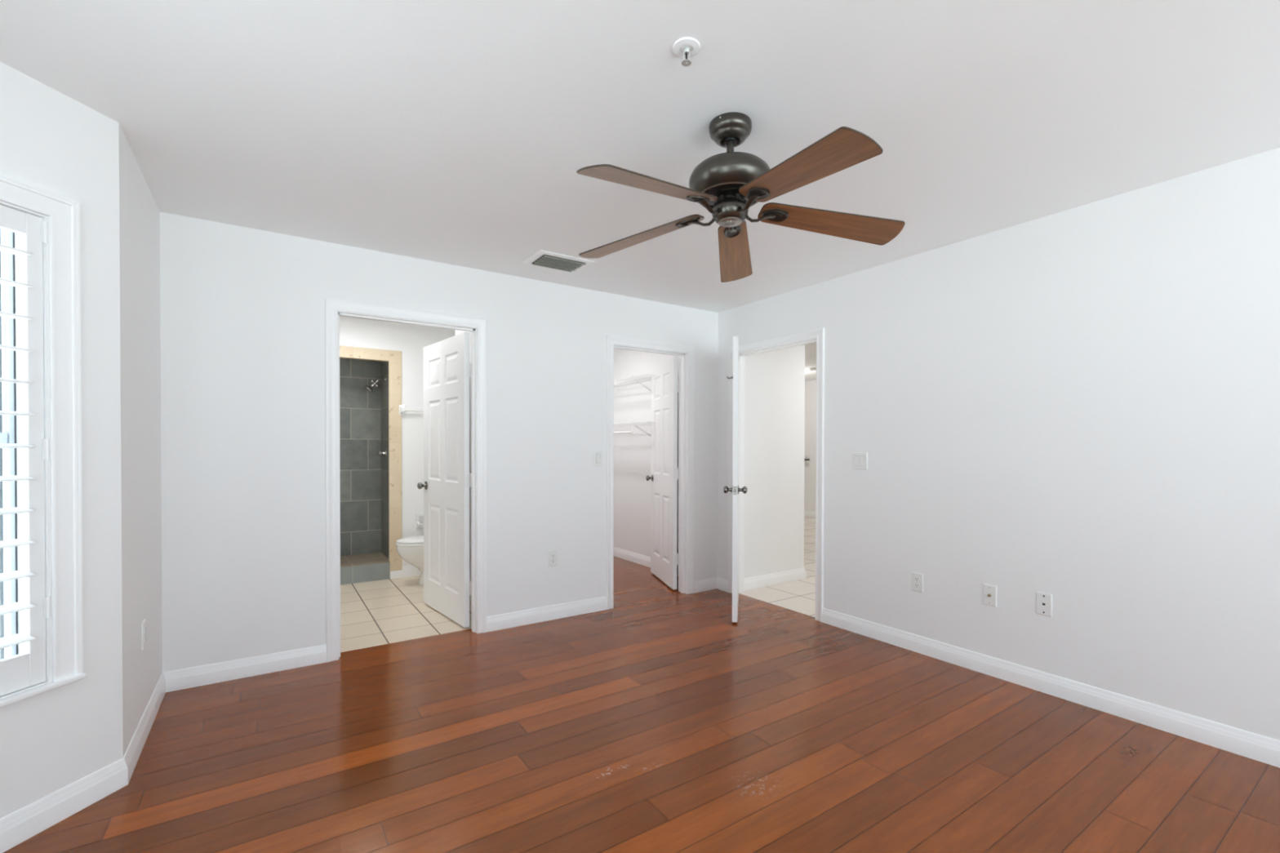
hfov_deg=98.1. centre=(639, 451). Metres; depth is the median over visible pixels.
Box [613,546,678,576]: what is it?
baseboard
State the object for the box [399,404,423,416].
towel bar
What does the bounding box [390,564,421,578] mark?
baseboard
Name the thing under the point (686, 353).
door frame
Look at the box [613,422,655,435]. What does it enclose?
wire shelf
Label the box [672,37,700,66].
sprinkler
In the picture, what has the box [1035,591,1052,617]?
outlet
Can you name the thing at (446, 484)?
door
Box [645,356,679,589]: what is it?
door
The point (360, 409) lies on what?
wall
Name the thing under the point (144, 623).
wall outlet
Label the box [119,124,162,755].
wall
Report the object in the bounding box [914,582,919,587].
receptacle
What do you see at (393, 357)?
tile border
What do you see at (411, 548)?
toilet
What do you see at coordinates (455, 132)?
ceiling
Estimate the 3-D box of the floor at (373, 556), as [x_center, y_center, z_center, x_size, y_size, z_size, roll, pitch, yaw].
[-3.004,1.129,5.285,1.075,0.148,0.530,0,1,-34]
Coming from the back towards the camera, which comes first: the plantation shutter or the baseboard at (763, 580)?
the baseboard at (763, 580)
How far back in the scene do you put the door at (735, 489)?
3.93 m
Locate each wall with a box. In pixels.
[0,62,123,818]
[0,228,4,659]
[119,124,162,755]
[160,212,718,671]
[339,315,455,566]
[339,358,381,555]
[381,361,388,558]
[455,329,471,609]
[613,147,1279,740]
[743,344,804,578]
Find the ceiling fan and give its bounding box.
[576,111,905,282]
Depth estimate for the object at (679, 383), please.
4.80 m
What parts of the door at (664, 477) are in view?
knob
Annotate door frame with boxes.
[324,297,486,662]
[605,335,694,609]
[727,327,824,622]
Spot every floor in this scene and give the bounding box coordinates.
[3,516,1279,852]
[340,551,388,564]
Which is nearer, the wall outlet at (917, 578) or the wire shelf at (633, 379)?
the wall outlet at (917, 578)
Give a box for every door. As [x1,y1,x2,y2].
[417,332,471,627]
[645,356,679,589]
[723,336,746,622]
[804,380,816,511]
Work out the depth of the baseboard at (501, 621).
3.99 m
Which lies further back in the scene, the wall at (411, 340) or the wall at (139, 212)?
the wall at (411, 340)
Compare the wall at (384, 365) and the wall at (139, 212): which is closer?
the wall at (139, 212)
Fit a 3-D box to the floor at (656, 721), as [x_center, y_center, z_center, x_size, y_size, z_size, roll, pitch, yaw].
[1.277,1.250,4.391,9.417,0.060,11.351,0,1,-34]
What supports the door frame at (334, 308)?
attached to the wall at (242, 308)
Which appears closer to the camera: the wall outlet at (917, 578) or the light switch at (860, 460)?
the wall outlet at (917, 578)
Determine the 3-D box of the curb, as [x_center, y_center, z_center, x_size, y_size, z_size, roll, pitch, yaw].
[-2.833,1.122,5.009,1.050,0.168,0.122,0,1,-34]
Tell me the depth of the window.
1.86 m
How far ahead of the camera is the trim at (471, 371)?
3.80 m
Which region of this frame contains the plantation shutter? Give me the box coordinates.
[0,200,52,699]
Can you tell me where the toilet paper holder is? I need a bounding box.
[416,512,423,528]
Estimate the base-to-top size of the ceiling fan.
0.391 m
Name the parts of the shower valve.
handle, trim plate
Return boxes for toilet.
[395,535,423,585]
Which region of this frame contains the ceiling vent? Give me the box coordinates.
[522,249,594,273]
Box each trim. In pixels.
[471,371,471,595]
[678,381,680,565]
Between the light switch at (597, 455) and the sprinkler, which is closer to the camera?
the sprinkler
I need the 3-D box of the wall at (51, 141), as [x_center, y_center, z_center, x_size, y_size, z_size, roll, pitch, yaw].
[-2.106,0.019,1.573,0.200,2.440,1.000,0,1,11]
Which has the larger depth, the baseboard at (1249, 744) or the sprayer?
the sprayer
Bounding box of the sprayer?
[364,376,386,392]
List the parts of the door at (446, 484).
knob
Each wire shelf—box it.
[613,373,655,391]
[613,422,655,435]
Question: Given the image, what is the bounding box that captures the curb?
[340,559,390,584]
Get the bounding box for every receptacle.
[914,577,919,581]
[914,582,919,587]
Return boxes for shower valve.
[377,448,386,457]
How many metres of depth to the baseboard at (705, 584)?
4.84 m
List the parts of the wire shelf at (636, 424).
hang rod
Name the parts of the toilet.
seat, lid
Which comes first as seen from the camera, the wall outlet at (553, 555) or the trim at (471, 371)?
the trim at (471, 371)
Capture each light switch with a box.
[594,450,602,466]
[852,452,867,469]
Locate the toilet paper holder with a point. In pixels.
(420, 517)
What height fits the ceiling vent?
0.023 m
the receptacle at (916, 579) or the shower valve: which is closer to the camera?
the receptacle at (916, 579)
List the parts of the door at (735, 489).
knob, latch plate, panel, knob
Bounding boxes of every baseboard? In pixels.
[0,644,326,852]
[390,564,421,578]
[486,595,606,631]
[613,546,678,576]
[693,577,727,593]
[743,567,805,591]
[804,511,815,517]
[822,607,1279,767]
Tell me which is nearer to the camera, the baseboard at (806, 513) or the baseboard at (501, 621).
the baseboard at (501, 621)
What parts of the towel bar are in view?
post, rod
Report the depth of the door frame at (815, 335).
4.30 m
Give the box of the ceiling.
[0,0,1279,381]
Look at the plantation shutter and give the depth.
1.79 m
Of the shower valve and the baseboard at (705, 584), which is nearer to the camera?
the baseboard at (705, 584)
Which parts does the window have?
meeting rail, frame, sill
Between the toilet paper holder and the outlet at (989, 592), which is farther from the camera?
the toilet paper holder
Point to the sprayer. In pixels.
(369, 388)
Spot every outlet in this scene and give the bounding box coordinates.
[141,618,146,649]
[548,550,557,567]
[911,571,923,592]
[982,583,996,607]
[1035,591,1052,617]
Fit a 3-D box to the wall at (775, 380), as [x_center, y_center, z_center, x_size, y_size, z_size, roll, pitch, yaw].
[1.201,-0.007,5.104,0.830,2.440,0.090,0,1,-34]
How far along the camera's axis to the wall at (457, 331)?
4.26 m
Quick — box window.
[0,173,86,707]
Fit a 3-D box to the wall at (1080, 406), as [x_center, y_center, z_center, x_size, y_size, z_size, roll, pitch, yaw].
[1.863,0.011,3.272,0.115,2.440,8.760,0,1,-34]
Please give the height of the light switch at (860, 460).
0.115 m
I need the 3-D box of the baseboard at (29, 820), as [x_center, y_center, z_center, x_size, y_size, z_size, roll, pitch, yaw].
[-0.892,1.204,0.095,1.251,0.102,6.442,0,1,-27]
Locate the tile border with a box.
[339,345,401,571]

